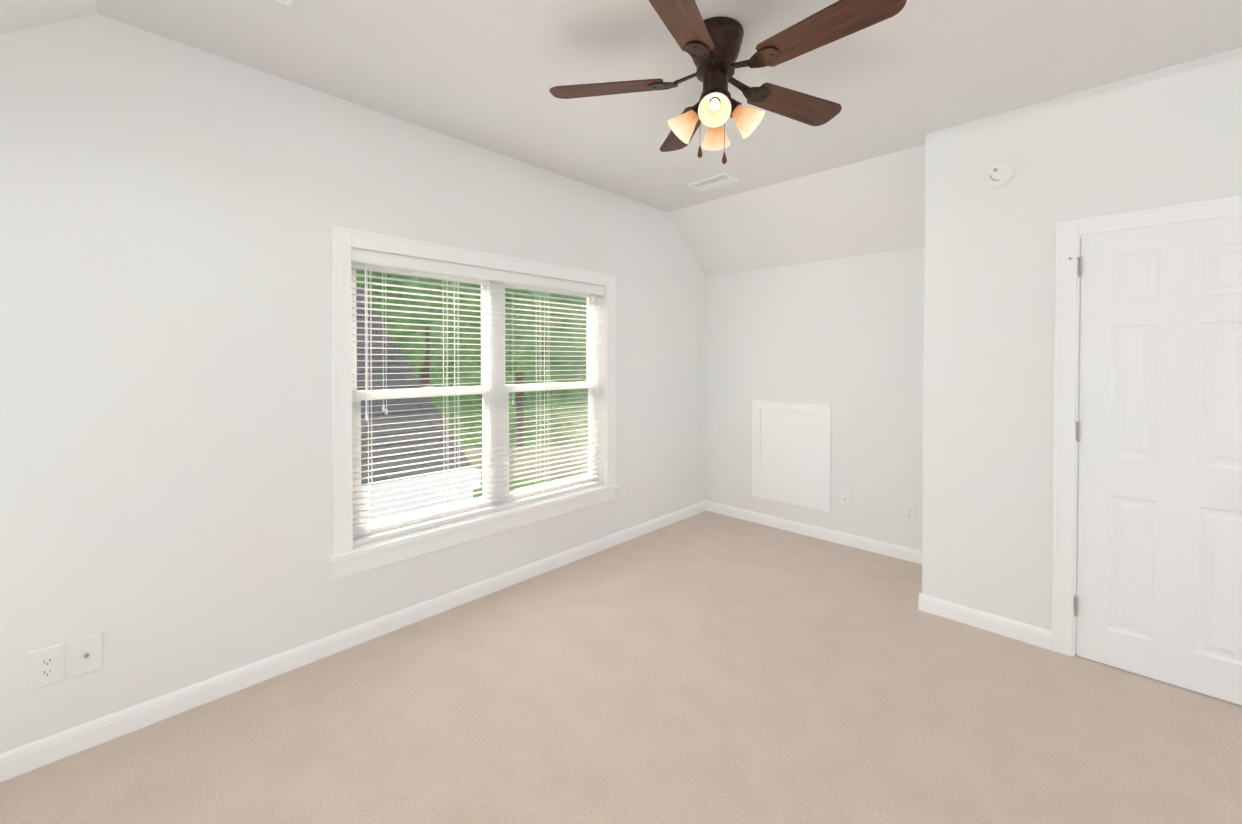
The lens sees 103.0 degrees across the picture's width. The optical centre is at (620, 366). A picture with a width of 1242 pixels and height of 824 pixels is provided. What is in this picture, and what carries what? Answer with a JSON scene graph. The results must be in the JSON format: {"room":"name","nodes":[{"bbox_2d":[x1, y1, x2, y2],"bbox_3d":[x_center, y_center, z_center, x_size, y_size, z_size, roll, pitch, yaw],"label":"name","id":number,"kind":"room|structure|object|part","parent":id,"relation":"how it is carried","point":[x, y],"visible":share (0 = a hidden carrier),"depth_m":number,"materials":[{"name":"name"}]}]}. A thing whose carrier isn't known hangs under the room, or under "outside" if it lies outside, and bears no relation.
{"room":"empty bedroom","nodes":[
{"label":"empty bedroom","id":0,"kind":"room"},
{"bbox_2d":[0,0,96,34],"bbox_3d":[-0.702,-1.109,0.157,4.150,0.672,0.782,1,1,44],"label":"ceiling slope","id":1,"kind":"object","parent":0,"point":[16,15],"depth_m":1.69,"materials":[{"name":"paint"}]},
{"bbox_2d":[0,14,705,752],"bbox_3d":[-0.838,-0.067,3.141,0.160,2.935,4.934,1,1,44],"label":"wall","id":2,"kind":"structure","parent":0,"point":[172,212],"depth_m":2.09,"materials":[{"name":"white paint"}]},
{"bbox_2d":[29,643,64,690],"bbox_3d":[-2.053,1.073,1.769,0.007,0.136,0.084,1,1,44],"label":"electrical outlet","id":3,"kind":"object","parent":2,"relation":"attached to","point":[47,666],"visible":1,"depth_m":1.77,"materials":[{"name":"white plastic"}]},
{"bbox_2d":[69,632,102,677],"bbox_3d":[-1.984,1.072,1.835,0.015,0.136,0.084,1,1,44],"label":"outlet","id":4,"kind":"object","parent":2,"relation":"attached to","point":[85,655],"visible":1,"depth_m":1.83,"materials":[{"name":"white plastic"}]},
{"bbox_2d":[0,500,705,781],"bbox_3d":[-0.775,1.355,3.099,0.014,0.092,4.614,1,1,44],"label":"baseboard","id":5,"kind":"structure","parent":2,"relation":"attached to","point":[20,760],"depth_m":2.25,"materials":[{"name":"white wood"}]},
{"bbox_2d":[331,226,615,554],"bbox_3d":[-0.729,0.108,3.124,0.024,1.606,1.965,1,1,44],"label":"window frame","id":6,"kind":"structure","parent":2,"relation":"in","point":[344,241],"depth_m":2.47,"materials":[{"name":"white wood"}]},
{"bbox_2d":[351,248,604,545],"bbox_3d":[-0.767,0.149,3.161,0.074,1.514,1.785,1,1,44],"label":"window blind","id":7,"kind":"object","parent":6,"relation":"attached to","point":[365,257],"visible":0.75,"depth_m":2.96,"materials":[{"name":"white plastic"}]},
{"bbox_2d":[333,489,614,579],"bbox_3d":[-0.732,0.990,3.138,0.016,0.095,1.965,1,1,44],"label":"trim","id":8,"kind":"structure","parent":2,"relation":"attached to","point":[349,567],"depth_m":2.90,"materials":[{"name":"white wood"}]},
{"bbox_2d":[328,483,619,563],"bbox_3d":[-0.750,0.926,3.155,0.135,0.032,2.009,1,1,44],"label":"window sill","id":9,"kind":"structure","parent":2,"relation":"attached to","point":[395,541],"depth_m":2.88,"materials":[{"name":"white wood"}]},
{"bbox_2d":[351,247,605,484],"bbox_3d":[-0.768,0.157,3.163,0.085,1.566,1.825,1,1,44],"label":"liner","id":10,"kind":"object","parent":2,"relation":"attached to","point":[602,385],"visible":0.33,"depth_m":3.80,"materials":[{"name":"white wood"}]},
{"bbox_2d":[351,262,597,538],"bbox_3d":[-0.822,0.159,3.213,0.078,1.562,1.817,1,1,44],"label":"window unit","id":11,"kind":"structure","parent":10,"relation":"in","point":[465,389],"depth_m":3.17,"materials":[{"name":"white plastic"}]},
{"bbox_2d":[619,488,626,506],"bbox_3d":[0.017,1.036,3.926,0.007,0.136,0.084,1,1,44],"label":"outlet","id":12,"kind":"object","parent":2,"relation":"attached to","point":[623,497],"visible":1,"depth_m":3.92,"materials":[{"name":"white plastic"}]},
{"bbox_2d":[0,511,1241,823],"bbox_3d":[0.717,1.479,1.669,4.470,0.120,4.934,1,1,44],"label":"floor","id":13,"kind":"structure","parent":0,"point":[706,667],"depth_m":1.96,"materials":[{"name":"carpet"}]},
{"bbox_2d":[97,0,1241,211],"bbox_3d":[0.725,-1.391,1.641,4.150,0.150,3.417,1,1,44],"label":"ceiling","id":14,"kind":"structure","parent":0,"point":[487,74],"depth_m":2.16,"materials":[{"name":"paint"}]},
{"bbox_2d":[275,0,292,6],"bbox_3d":[-1.207,-1.321,1.546,0.360,0.026,0.372,1,1,44],"label":"ceiling vent","id":15,"kind":"object","parent":14,"relation":"in","point":[287,2],"visible":1,"depth_m":1.78,"materials":[{"name":"white metal"}]},
{"bbox_2d":[688,173,739,190],"bbox_3d":[0.671,-1.347,3.586,0.320,0.026,0.200,1,1,44],"label":"ceiling vent","id":16,"kind":"object","parent":14,"relation":"in","point":[731,178],"visible":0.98,"depth_m":3.58,"materials":[{"name":"white metal"}]},
{"bbox_2d":[549,0,906,163],"bbox_3d":[0.410,-1.064,1.931,1.250,0.510,1.302,1,1,44],"label":"ceiling fan","id":17,"kind":"object","parent":14,"relation":"hanging from","point":[711,47],"visible":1,"depth_m":1.89,"materials":[{"name":"brown wood"}]},
{"bbox_3d":[-0.059,-1.145,2.035,0.470,0.006,0.154,0,13,9],"label":"blade","id":18,"kind":"part","parent":17,"relation":"part of","materials":[{"name":"brown wood"}]},
{"bbox_3d":[0.305,-1.149,2.401,0.154,0.006,0.470,-12,3,-9],"label":"blade","id":19,"kind":"part","parent":17,"relation":"part of","materials":[{"name":"brown wood"}]},
{"label":"blade","id":20,"kind":"part","parent":17,"relation":"part of","materials":[{"name":"brown wood"}]},
{"bbox_3d":[0.265,-0.983,1.992,0.097,0.122,0.122,-45,-8,9],"label":"lamp shade","id":21,"kind":"part","parent":17,"relation":"part of","materials":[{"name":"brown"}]},
{"bbox_3d":[0.353,-0.982,1.859,0.122,0.122,0.097,0,45,12],"label":"lamp shade","id":22,"kind":"part","parent":17,"relation":"part of","materials":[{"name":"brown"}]},
{"bbox_3d":[0.356,-0.999,1.875,0.036,0.036,0.061,0,45,12],"label":"bulb","id":23,"kind":"part","parent":17,"relation":"part of","materials":[{"name":"beige glass"}]},
{"bbox_3d":[0.398,-0.984,2.080,0.122,0.122,0.097,0,-43,12],"label":"lamp shade","id":24,"kind":"part","parent":17,"relation":"part of","materials":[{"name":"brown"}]},
{"bbox_3d":[0.486,-0.983,1.946,0.097,0.122,0.122,45,9,8],"label":"lamp shade","id":25,"kind":"part","parent":17,"relation":"part of","materials":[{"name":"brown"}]},
{"bbox_3d":[0.767,-1.146,2.168,0.470,0.006,0.154,0,-11,-27],"label":"blade","id":26,"kind":"part","parent":17,"relation":"part of","materials":[{"name":"brown wood"}]},
{"label":"blade","id":27,"kind":"part","parent":17,"relation":"part of","materials":[{"name":"brown wood"}]},
{"bbox_2d":[668,145,924,276],"bbox_3d":[2.144,-1.146,3.123,4.150,0.671,0.760,1,1,44],"label":"ceiling","id":28,"kind":"structure","parent":0,"point":[872,206],"depth_m":3.70,"materials":[{"name":"paint"}]},
{"bbox_2d":[706,247,924,550],"bbox_3d":[2.369,0.251,3.376,4.150,2.293,0.160,1,1,44],"label":"wall","id":29,"kind":"structure","parent":0,"point":[843,338],"depth_m":3.90,"materials":[{"name":"white paint"}]},
{"bbox_2d":[752,400,830,511],"bbox_3d":[1.419,0.726,4.168,0.686,0.858,0.020,1,1,44],"label":"attic access hatch","id":30,"kind":"object","parent":29,"relation":"attached to","point":[791,451],"visible":1,"depth_m":4.15,"materials":[{"name":"white wood"}]},
{"bbox_2d":[706,501,921,563],"bbox_3d":[1.530,1.343,4.075,1.989,0.092,0.014,1,1,44],"label":"baseboard","id":31,"kind":"structure","parent":29,"relation":"attached to","point":[885,548],"depth_m":3.98,"materials":[{"name":"white wood"}]},
{"bbox_2d":[839,489,850,508],"bbox_3d":[1.748,1.031,3.861,0.084,0.136,0.015,1,1,44],"label":"outlet","id":32,"kind":"object","parent":29,"relation":"attached to","point":[845,498],"visible":1,"depth_m":3.86,"materials":[{"name":"white plastic"}]},
{"bbox_2d":[903,503,915,523],"bbox_3d":[2.074,1.053,3.554,0.084,0.136,0.007,1,1,44],"label":"electrical outlet","id":33,"kind":"object","parent":29,"relation":"attached to","point":[909,513],"visible":1,"depth_m":3.55,"materials":[{"name":"white plastic"}]},
{"bbox_2d":[922,47,1241,630],"bbox_3d":[2.560,0.046,2.135,2.161,2.735,0.115,1,1,44],"label":"wall","id":34,"kind":"structure","parent":0,"point":[1170,135],"depth_m":2.55,"materials":[{"name":"white paint"}]},
{"bbox_2d":[919,593,1050,649],"bbox_3d":[1.935,1.361,2.662,0.580,0.092,0.014,1,1,44],"label":"baseboard","id":35,"kind":"structure","parent":34,"relation":"attached to","point":[1019,631],"depth_m":2.63,"materials":[{"name":"white wood"}]},
{"bbox_2d":[983,161,1016,188],"bbox_3d":[1.973,-1.006,2.577,0.140,0.140,0.040,1,1,44],"label":"smoke detector","id":36,"kind":"object","parent":34,"relation":"attached to","point":[999,174],"visible":1,"depth_m":2.56,"materials":[{"name":"white plastic"}]},
{"bbox_2d":[1069,256,1081,616],"bbox_3d":[2.194,0.339,2.396,0.051,1.741,0.015,0,1,28],"label":"closet door hinges","id":37,"kind":"object","parent":34,"relation":"attached to","point":[1078,431],"visible":1,"depth_m":2.38,"materials":[{"name":"grey metal"}]},
{"bbox_2d":[1051,195,1241,656],"bbox_3d":[2.704,0.355,1.985,1.450,2.120,0.142,1,1,44],"label":"door frame","id":38,"kind":"structure","parent":34,"relation":"attached to","point":[1068,232],"depth_m":2.40,"materials":[{"name":"white wood"}]},
{"bbox_2d":[1076,217,1241,705],"bbox_3d":[2.456,0.392,2.186,0.631,2.030,0.035,1,1,44],"label":"closet door leaf","id":39,"kind":"structure","parent":34,"relation":"in","point":[1159,582],"depth_m":2.20,"materials":[{"name":"white paint"}]},
{"label":"outside","id":40,"kind":"structure","parent":0,"visible":0},
{"bbox_2d":[466,448,582,497],"bbox_3d":[-13.821,6.066,33.268,59.500,0.300,90.000,1,1,44],"label":"lawn","id":41,"kind":"structure","parent":40,"point":[510,483],"depth_m":27.76,"materials":[{"name":"green plant"}]},
{"bbox_2d":[361,468,480,522],"bbox_3d":[-9.495,1.583,4.785,12.260,9.593,10.970,1,1,44],"label":"driveway","id":42,"kind":"structure","parent":41,"relation":"on","point":[390,489],"depth_m":4.12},
{"bbox_2d":[356,283,471,485],"bbox_3d":[-7.344,-1.130,2.673,6.080,4.153,10.950,1,1,44],"label":"shingles","id":43,"kind":"object","parent":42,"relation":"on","point":[421,404],"depth_m":4.69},
{"bbox_2d":[417,344,432,380],"bbox_3d":[-14.595,-1.594,31.765,10.781,15.059,10.025,1,1,44],"label":"tree","id":44,"kind":"object","parent":41,"relation":"on","point":[431,368],"depth_m":32.53,"materials":[{"name":"green plant"}]},
{"bbox_2d":[356,270,528,386],"bbox_3d":[-10.482,-1.084,25.144,10.028,14.209,9.551,1,1,44],"label":"tree","id":45,"kind":"object","parent":41,"relation":"on","point":[419,370],"depth_m":22.10,"materials":[{"name":"green plant"}]},
{"bbox_2d":[464,291,580,459],"bbox_3d":[-6.641,-2.215,31.472,11.610,16.308,9.407,1,1,44],"label":"tree","id":46,"kind":"object","parent":41,"relation":"on","point":[522,368],"depth_m":28.59,"materials":[{"name":"green plant"}]},
{"bbox_2d":[462,445,585,480],"bbox_3d":[-3.813,5.105,26.303,11.600,1.800,0.062,0,1,-8],"label":"picket","id":47,"kind":"object","parent":41,"relation":"on","point":[531,463],"depth_m":26.18,"materials":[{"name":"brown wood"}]},
{"bbox_2d":[543,345,574,369],"bbox_3d":[-2.565,-3.014,39.774,12.001,17.692,12.301,1,1,44],"label":"tree","id":48,"kind":"object","parent":41,"relation":"on","point":[553,362],"depth_m":34.44,"materials":[{"name":"green plant"}]},
{"bbox_2d":[553,294,587,395],"bbox_3d":[0.714,-0.688,32.303,10.187,13.235,9.924,1,1,44],"label":"tree","id":49,"kind":"object","parent":41,"relation":"on","point":[560,377],"depth_m":29.97,"materials":[{"name":"green plant"}]},
{"bbox_3d":[2.078,0.033,3.110,0.115,2.735,0.624,1,1,44],"label":"wall","id":50,"kind":"structure","parent":0,"visible":0},
{"bbox_2d":[918,593,921,610],"bbox_3d":[1.985,1.355,3.124,0.014,0.092,0.756,1,1,44],"label":"baseboard","id":51,"kind":"structure","parent":50,"relation":"attached to","point":[919,603],"depth_m":2.85,"materials":[{"name":"white wood"}]},
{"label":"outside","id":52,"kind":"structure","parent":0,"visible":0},
{"bbox_2d":[429,321,587,449],"bbox_3d":[-7.322,-7.009,35.181,37.335,34.000,46.969,1,1,44],"label":"trees","id":53,"kind":"object","parent":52,"point":[468,371],"depth_m":34.97,"materials":[{"name":"green plant"}]}
]}

